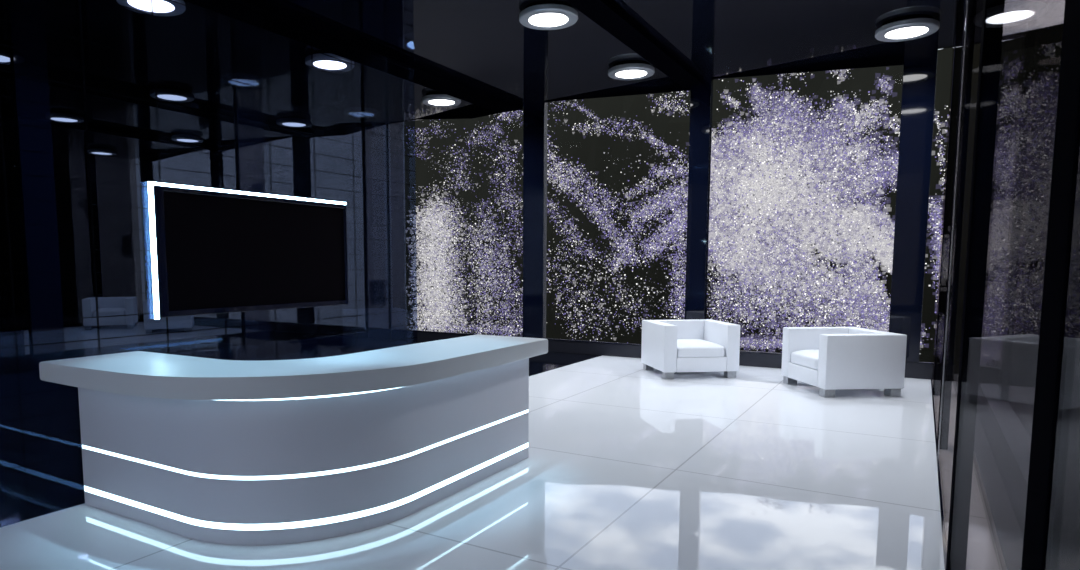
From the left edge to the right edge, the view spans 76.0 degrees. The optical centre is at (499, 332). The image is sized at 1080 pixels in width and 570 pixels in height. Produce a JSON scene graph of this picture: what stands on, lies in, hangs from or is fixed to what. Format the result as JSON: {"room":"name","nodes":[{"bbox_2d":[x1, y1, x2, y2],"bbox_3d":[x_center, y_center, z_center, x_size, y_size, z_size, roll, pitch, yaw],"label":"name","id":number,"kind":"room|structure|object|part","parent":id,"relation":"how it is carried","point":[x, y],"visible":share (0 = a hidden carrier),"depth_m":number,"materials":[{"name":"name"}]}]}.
{"room":"reception lobby","nodes":[
{"label":"reception lobby","id":0,"kind":"room"},
{"bbox_2d":[0,0,416,520],"bbox_3d":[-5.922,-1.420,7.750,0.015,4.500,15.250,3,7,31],"label":"wall","id":1,"kind":"structure","parent":0,"point":[69,214],"depth_m":9.35,"materials":[{"name":"glass"}]},
{"bbox_2d":[9,10,67,396],"bbox_3d":[-5.545,-1.475,8.308,0.044,4.500,0.360,3,7,31],"label":"column","id":2,"kind":"structure","parent":1,"relation":"attached to","point":[23,37],"depth_m":8.27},
{"bbox_2d":[0,327,406,401],"bbox_3d":[-5.910,0.673,7.927,0.034,0.300,15.210,3,7,31],"label":"baseboard","id":3,"kind":"structure","parent":1,"relation":"attached to","point":[8,383],"depth_m":11.49,"materials":[{"name":"black"}]},
{"bbox_2d":[148,182,347,318],"bbox_3d":[-1.979,-0.663,5.759,0.036,0.975,1.960,3,7,31],"label":"wall screen","id":4,"kind":"object","parent":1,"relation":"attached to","point":[214,251],"visible":1,"depth_m":5.58,"materials":[{"name":"black glass"}]},
{"bbox_2d":[234,73,270,360],"bbox_3d":[-3.921,-1.737,10.960,0.044,4.500,0.480,3,7,31],"label":"trim","id":5,"kind":"structure","parent":1,"relation":"attached to","point":[243,92],"depth_m":10.88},
{"bbox_2d":[363,109,388,346],"bbox_3d":[-2.407,-1.982,13.433,0.044,4.500,0.580,3,7,31],"label":"trim","id":6,"kind":"structure","parent":1,"relation":"attached to","point":[379,246],"depth_m":13.40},
{"bbox_2d":[387,116,405,343],"bbox_3d":[-2.095,-2.033,13.943,0.044,4.500,0.440,3,7,31],"label":"trim","id":7,"kind":"structure","parent":1,"relation":"attached to","point":[397,260],"depth_m":13.91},
{"bbox_2d":[405,109,497,120],"bbox_3d":[-0.745,-4.165,13.299,2.790,0.130,0.029,3,7,31],"label":"trim","id":8,"kind":"structure","parent":1,"relation":"attached to","point":[479,113],"depth_m":13.22,"materials":[{"name":"black"}]},
{"bbox_2d":[523,101,547,337],"bbox_3d":[0.640,-2.027,12.686,0.430,4.264,0.130,3,7,31],"label":"trim","id":9,"kind":"structure","parent":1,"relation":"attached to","point":[535,114],"depth_m":12.62,"materials":[{"name":"black metal"}]},
{"bbox_2d":[407,330,953,380],"bbox_3d":[2.168,0.308,11.999,9.570,0.225,0.140,3,7,31],"label":"baseboard","id":10,"kind":"structure","parent":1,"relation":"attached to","point":[912,370],"depth_m":11.98,"materials":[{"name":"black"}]},
{"bbox_2d":[685,78,712,319],"bbox_3d":[3.198,-1.873,11.136,0.320,4.264,0.130,3,7,31],"label":"trim","id":11,"kind":"structure","parent":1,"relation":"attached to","point":[701,97],"depth_m":11.05,"materials":[{"name":"black metal"}]},
{"bbox_2d":[889,47,937,361],"bbox_3d":[5.730,-1.722,9.600,0.390,4.264,0.130,3,7,31],"label":"trim","id":12,"kind":"structure","parent":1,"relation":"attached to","point":[920,65],"depth_m":9.53,"materials":[{"name":"black metal"}]},
{"bbox_2d":[0,0,982,121],"bbox_3d":[-1.781,-3.517,5.078,9.900,0.200,15.370,3,7,31],"label":"ceiling","id":13,"kind":"structure","parent":0,"point":[485,44],"depth_m":8.99,"materials":[{"name":"black paint"}]},
{"bbox_2d":[116,0,185,15],"bbox_3d":[-3.789,-3.599,7.494,0.680,0.112,0.680,3,7,31],"label":"ceiling lamp","id":14,"kind":"object","parent":13,"relation":"attached to","point":[160,7],"visible":0.89,"depth_m":7.55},
{"bbox_2d":[128,0,173,11],"bbox_3d":[-3.789,-3.573,7.496,0.455,0.024,0.455,3,7,31],"label":"diffuser","id":15,"kind":"object","parent":14,"relation":"attached to","point":[141,5],"depth_m":7.52,"materials":[{"name":"white plastic"}]},
{"bbox_2d":[305,52,353,71],"bbox_3d":[-2.405,-3.823,9.754,0.680,0.112,0.680,3,7,31],"label":"ceiling lamp","id":16,"kind":"object","parent":13,"relation":"attached to","point":[320,61],"visible":0.8,"depth_m":9.65,"materials":[{"name":"white plastic"}]},
{"bbox_2d":[313,61,345,68],"bbox_3d":[-2.405,-3.797,9.757,0.455,0.024,0.455,3,7,31],"label":"diffuser","id":17,"kind":"object","parent":16,"relation":"attached to","point":[317,64],"depth_m":9.79,"materials":[{"name":"white plastic"}]},
{"bbox_2d":[183,0,522,112],"bbox_3d":[-3.770,-3.480,6.223,0.520,0.100,15.240,3,7,31],"label":"trim","id":18,"kind":"structure","parent":13,"relation":"attached to","point":[424,75],"depth_m":9.09,"materials":[{"name":"black metal"}]},
{"bbox_2d":[422,93,460,106],"bbox_3d":[-1.021,-4.047,12.015,0.680,0.112,0.680,3,7,31],"label":"ceiling lamp","id":19,"kind":"object","parent":13,"relation":"attached to","point":[434,99],"visible":0.91,"depth_m":11.89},
{"bbox_2d":[429,100,453,104],"bbox_3d":[-1.021,-4.021,12.018,0.455,0.024,0.455,3,7,31],"label":"diffuser","id":20,"kind":"object","parent":19,"relation":"attached to","point":[431,102],"depth_m":12.04,"materials":[{"name":"white plastic"}]},
{"bbox_2d":[519,2,577,29],"bbox_3d":[0.558,-3.645,7.958,0.680,0.112,0.680,3,7,31],"label":"ceiling lamp","id":21,"kind":"object","parent":13,"relation":"attached to","point":[541,16],"visible":1,"depth_m":7.86,"materials":[{"name":"white plastic"}]},
{"bbox_2d":[529,13,567,26],"bbox_3d":[0.558,-3.619,7.960,0.455,0.024,0.455,3,7,31],"label":"diffuser","id":22,"kind":"object","parent":21,"relation":"attached to","point":[543,19],"depth_m":7.99,"materials":[{"name":"white plastic"}]},
{"bbox_2d":[545,83,690,101],"bbox_3d":[1.932,-3.999,11.676,2.620,0.140,0.029,3,7,31],"label":"trim","id":23,"kind":"structure","parent":13,"relation":"attached to","point":[675,87],"depth_m":11.43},
{"bbox_2d":[608,62,654,79],"bbox_3d":[1.942,-3.869,10.219,0.680,0.112,0.680,3,7,31],"label":"ceiling lamp","id":24,"kind":"object","parent":13,"relation":"attached to","point":[628,70],"visible":1,"depth_m":10.10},
{"bbox_2d":[616,70,646,77],"bbox_3d":[1.942,-3.843,10.221,0.455,0.024,0.455,3,7,31],"label":"diffuser","id":25,"kind":"object","parent":24,"relation":"attached to","point":[627,73],"depth_m":10.26,"materials":[{"name":"white plastic"}]},
{"bbox_2d":[565,0,703,87],"bbox_3d":[-0.884,-3.307,4.473,0.320,0.100,15.240,3,7,31],"label":"trim","id":26,"kind":"structure","parent":13,"relation":"attached to","point":[608,15],"depth_m":8.64,"materials":[{"name":"black metal"}]},
{"bbox_2d":[712,52,903,78],"bbox_3d":[4.439,-3.834,10.158,2.610,0.170,0.029,3,7,31],"label":"trim","id":27,"kind":"structure","parent":13,"relation":"attached to","point":[893,59],"depth_m":9.86,"materials":[{"name":"black"}]},
{"bbox_2d":[875,17,939,41],"bbox_3d":[4.948,-3.688,8.396,0.680,0.112,0.680,3,7,31],"label":"ceiling lamp","id":28,"kind":"object","parent":13,"relation":"attached to","point":[910,28],"visible":1,"depth_m":8.29,"materials":[{"name":"white plastic"}]},
{"bbox_2d":[885,27,927,38],"bbox_3d":[4.948,-3.663,8.399,0.455,0.024,0.455,3,7,31],"label":"diffuser","id":29,"kind":"object","parent":28,"relation":"attached to","point":[909,32],"depth_m":8.43,"materials":[{"name":"white plastic"}]},
{"bbox_2d":[0,341,1001,569],"bbox_3d":[-1.889,1.121,5.533,9.720,0.120,15.250,3,7,31],"label":"floor","id":30,"kind":"structure","parent":0,"point":[627,466],"depth_m":4.82,"materials":[{"name":"white tile"}]},
{"bbox_2d":[39,334,547,544],"bbox_3d":[-1.249,0.610,5.058,2.128,0.990,2.865,3,7,31],"label":"reception desk","id":31,"kind":"object","parent":30,"relation":"on","point":[231,452],"visible":1,"depth_m":4.13,"materials":[{"name":"white paint"}]},
{"bbox_2d":[39,334,547,399],"bbox_3d":[-1.249,0.179,5.015,2.128,0.124,2.865,3,7,31],"label":"countertop","id":32,"kind":"structure","parent":31,"relation":"on","point":[135,373],"depth_m":4.13,"materials":[{"name":"white plastic"}]},
{"bbox_3d":[-1.075,0.528,4.597,3.224,0.433,1.210,-2,6,-20],"label":"panel","id":33,"kind":"part","parent":31,"relation":"part of","materials":[{"name":"white paint"}]},
{"bbox_3d":[-1.075,0.895,4.633,3.224,0.257,1.210,-2,6,-20],"label":"panel","id":34,"kind":"part","parent":31,"relation":"part of","materials":[{"name":"white paint"}]},
{"bbox_2d":[641,319,739,379],"bbox_3d":[2.761,0.228,10.111,1.100,0.755,1.000,-1,6,-7],"label":"armchair","id":35,"kind":"object","parent":30,"relation":"on","point":[669,347],"visible":1,"depth_m":9.67,"materials":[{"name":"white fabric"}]},
{"bbox_3d":[2.261,0.518,10.501,0.130,0.101,0.130,-1,6,-7],"label":"leg","id":36,"kind":"part","parent":35,"relation":"part of","materials":[{"name":"metal"}]},
{"bbox_3d":[2.307,0.184,10.053,0.185,0.655,1.000,-1,6,-7],"label":"armrest","id":37,"kind":"part","parent":35,"relation":"part of","materials":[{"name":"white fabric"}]},
{"bbox_3d":[2.357,0.599,9.680,0.130,0.101,0.130,-1,6,-7],"label":"leg","id":38,"kind":"part","parent":35,"relation":"part of","materials":[{"name":"metal"}]},
{"bbox_3d":[2.714,-0.010,10.491,0.728,0.355,0.190,-1,6,-7],"label":"backrest","id":39,"kind":"part","parent":35,"relation":"part of","materials":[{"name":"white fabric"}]},
{"bbox_2d":[677,339,724,356],"bbox_3d":[2.772,0.214,10.014,0.712,0.190,0.806,-1,6,-7],"label":"seat cushion","id":40,"kind":"object","parent":35,"relation":"on","point":[685,347],"depth_m":9.65,"materials":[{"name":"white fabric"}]},
{"bbox_3d":[2.761,0.402,10.128,0.728,0.205,1.000,-1,6,-7],"label":"seat","id":41,"kind":"part","parent":35,"relation":"part of","materials":[{"name":"white fabric"}]},
{"bbox_3d":[3.216,0.173,10.159,0.185,0.655,1.000,-1,6,-7],"label":"armrest","id":42,"kind":"part","parent":35,"relation":"part of","materials":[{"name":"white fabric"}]},
{"bbox_3d":[3.261,0.589,9.785,0.130,0.101,0.130,-1,6,-7],"label":"leg","id":43,"kind":"part","parent":35,"relation":"part of","materials":[{"name":"metal"}]},
{"bbox_2d":[781,327,906,397],"bbox_3d":[4.352,0.355,8.831,1.000,0.755,1.100,0,6,-4],"label":"armchair","id":44,"kind":"object","parent":30,"relation":"on","point":[830,359],"visible":1,"depth_m":8.31,"materials":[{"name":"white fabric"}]},
{"bbox_3d":[3.903,0.639,9.282,0.130,0.101,0.130,0,6,-4],"label":"leg","id":45,"kind":"part","parent":44,"relation":"part of","materials":[{"name":"metal"}]},
{"bbox_3d":[4.352,0.529,8.848,1.000,0.205,0.728,0,6,-4],"label":"seat","id":46,"kind":"part","parent":44,"relation":"part of","materials":[{"name":"white fabric"}]},
{"bbox_2d":[791,349,818,369],"bbox_3d":[4.257,0.332,8.821,0.806,0.190,0.712,0,6,-4],"label":"seat cushion","id":47,"kind":"object","parent":44,"relation":"on","point":[805,359],"depth_m":8.80,"materials":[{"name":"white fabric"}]},
{"bbox_3d":[4.317,0.260,9.279,1.000,0.655,0.185,0,6,-4],"label":"armrest","id":48,"kind":"part","parent":44,"relation":"part of","materials":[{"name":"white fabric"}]},
{"bbox_3d":[3.974,0.728,8.379,0.130,0.101,0.130,0,6,-4],"label":"leg","id":49,"kind":"part","parent":44,"relation":"part of","materials":[{"name":"metal"}]},
{"bbox_3d":[4.388,0.350,8.372,1.000,0.655,0.185,0,6,-4],"label":"armrest","id":50,"kind":"part","parent":44,"relation":"part of","materials":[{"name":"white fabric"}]},
{"bbox_3d":[4.756,0.153,8.842,0.190,0.355,0.728,0,6,-4],"label":"backrest","id":51,"kind":"part","parent":44,"relation":"part of","materials":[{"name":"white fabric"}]},
{"bbox_3d":[4.801,0.722,8.443,0.130,0.101,0.130,0,6,-4],"label":"leg","id":52,"kind":"part","parent":44,"relation":"part of","materials":[{"name":"metal"}]},
{"bbox_3d":[2.046,-0.940,2.896,0.008,4.500,15.210,3,7,31],"label":"wall","id":53,"kind":"structure","parent":0,"visible":0},
{"bbox_2d":[931,379,946,569],"bbox_3d":[2.037,1.293,3.123,0.014,0.012,15.210,3,7,31],"label":"baseboard","id":54,"kind":"structure","parent":53,"relation":"attached to","point":[938,468],"depth_m":4.75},
{"bbox_2d":[933,13,963,395],"bbox_3d":[5.405,-1.477,8.324,0.075,4.500,0.220,3,7,31],"label":"trim","id":55,"kind":"structure","parent":53,"relation":"attached to","point":[960,17],"depth_m":8.23,"materials":[{"name":"black metal"}]},
{"bbox_2d":[937,0,967,459],"bbox_3d":[3.577,-1.189,5.415,0.009,4.500,0.025,3,7,31],"label":"trim","id":56,"kind":"structure","parent":53,"relation":"attached to","point":[967,0],"depth_m":5.44,"materials":[{"name":"dark tinted glass"},{"name":"black metal"}]},
{"bbox_2d":[937,0,976,449],"bbox_3d":[3.896,-1.233,5.859,0.075,4.500,0.220,3,7,31],"label":"trim","id":57,"kind":"structure","parent":53,"relation":"attached to","point":[972,4],"depth_m":5.80,"materials":[{"name":"black metal"}]},
{"bbox_2d":[946,0,1004,569],"bbox_3d":[2.398,-0.991,3.412,0.075,4.500,0.220,3,7,31],"label":"column","id":58,"kind":"structure","parent":53,"relation":"attached to","point":[993,10],"depth_m":3.40,"materials":[{"name":"black metal"}]},
{"bbox_2d":[1021,0,1079,569],"bbox_3d":[0.982,-0.762,1.100,0.075,4.500,0.220,3,7,31],"label":"trim","id":59,"kind":"structure","parent":53,"relation":"attached to","point":[1051,541],"depth_m":1.12,"materials":[{"name":"black metal"}]},
{"label":"outside","id":60,"kind":"structure","parent":0,"visible":0},
{"bbox_2d":[406,110,546,335],"bbox_3d":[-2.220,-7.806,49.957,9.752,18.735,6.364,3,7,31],"label":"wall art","id":61,"kind":"object","parent":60,"point":[430,245],"visible":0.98,"depth_m":50.53},
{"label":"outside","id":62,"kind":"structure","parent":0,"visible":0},
{"bbox_2d":[683,69,950,351],"bbox_3d":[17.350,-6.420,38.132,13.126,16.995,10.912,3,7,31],"label":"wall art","id":63,"kind":"object","parent":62,"point":[762,197],"visible":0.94,"depth_m":37.74},
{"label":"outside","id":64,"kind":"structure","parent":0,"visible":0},
{"bbox_2d":[546,91,689,342],"bbox_3d":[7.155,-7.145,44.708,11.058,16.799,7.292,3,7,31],"label":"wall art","id":65,"kind":"object","parent":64,"point":[682,220],"visible":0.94,"depth_m":43.34},
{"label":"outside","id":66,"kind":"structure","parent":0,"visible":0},
{"bbox_2d":[977,391,1027,537],"bbox_3d":[-1.790,3.966,5.871,10.330,5.550,15.650,3,7,31],"label":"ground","id":67,"kind":"structure","parent":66,"point":[1015,485],"depth_m":6.12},
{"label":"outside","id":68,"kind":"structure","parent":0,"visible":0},
{"bbox_2d":[404,24,1062,386],"bbox_3d":[36.419,-24.246,57.673,220.000,51.700,40.600,3,7,31],"label":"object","id":69,"kind":"structure","parent":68,"point":[1030,60],"depth_m":50.23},
{"bbox_3d":[2.379,-0.922,2.718,0.015,4.500,15.250,3,7,31],"label":"wall","id":70,"kind":"structure","parent":0,"visible":0},
{"bbox_2d":[953,374,1023,569],"bbox_3d":[2.339,1.319,3.023,0.120,0.180,15.350,3,7,31],"label":"trim","id":71,"kind":"structure","parent":70,"relation":"attached to","point":[1007,534],"depth_m":4.38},
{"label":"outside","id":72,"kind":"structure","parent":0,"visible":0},
{"bbox_2d":[978,382,1034,485],"bbox_3d":[44.626,-0.047,73.605,240.000,0.200,148.450,3,7,31],"label":"ground","id":73,"kind":"structure","parent":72,"point":[1012,407],"depth_m":32.74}
]}

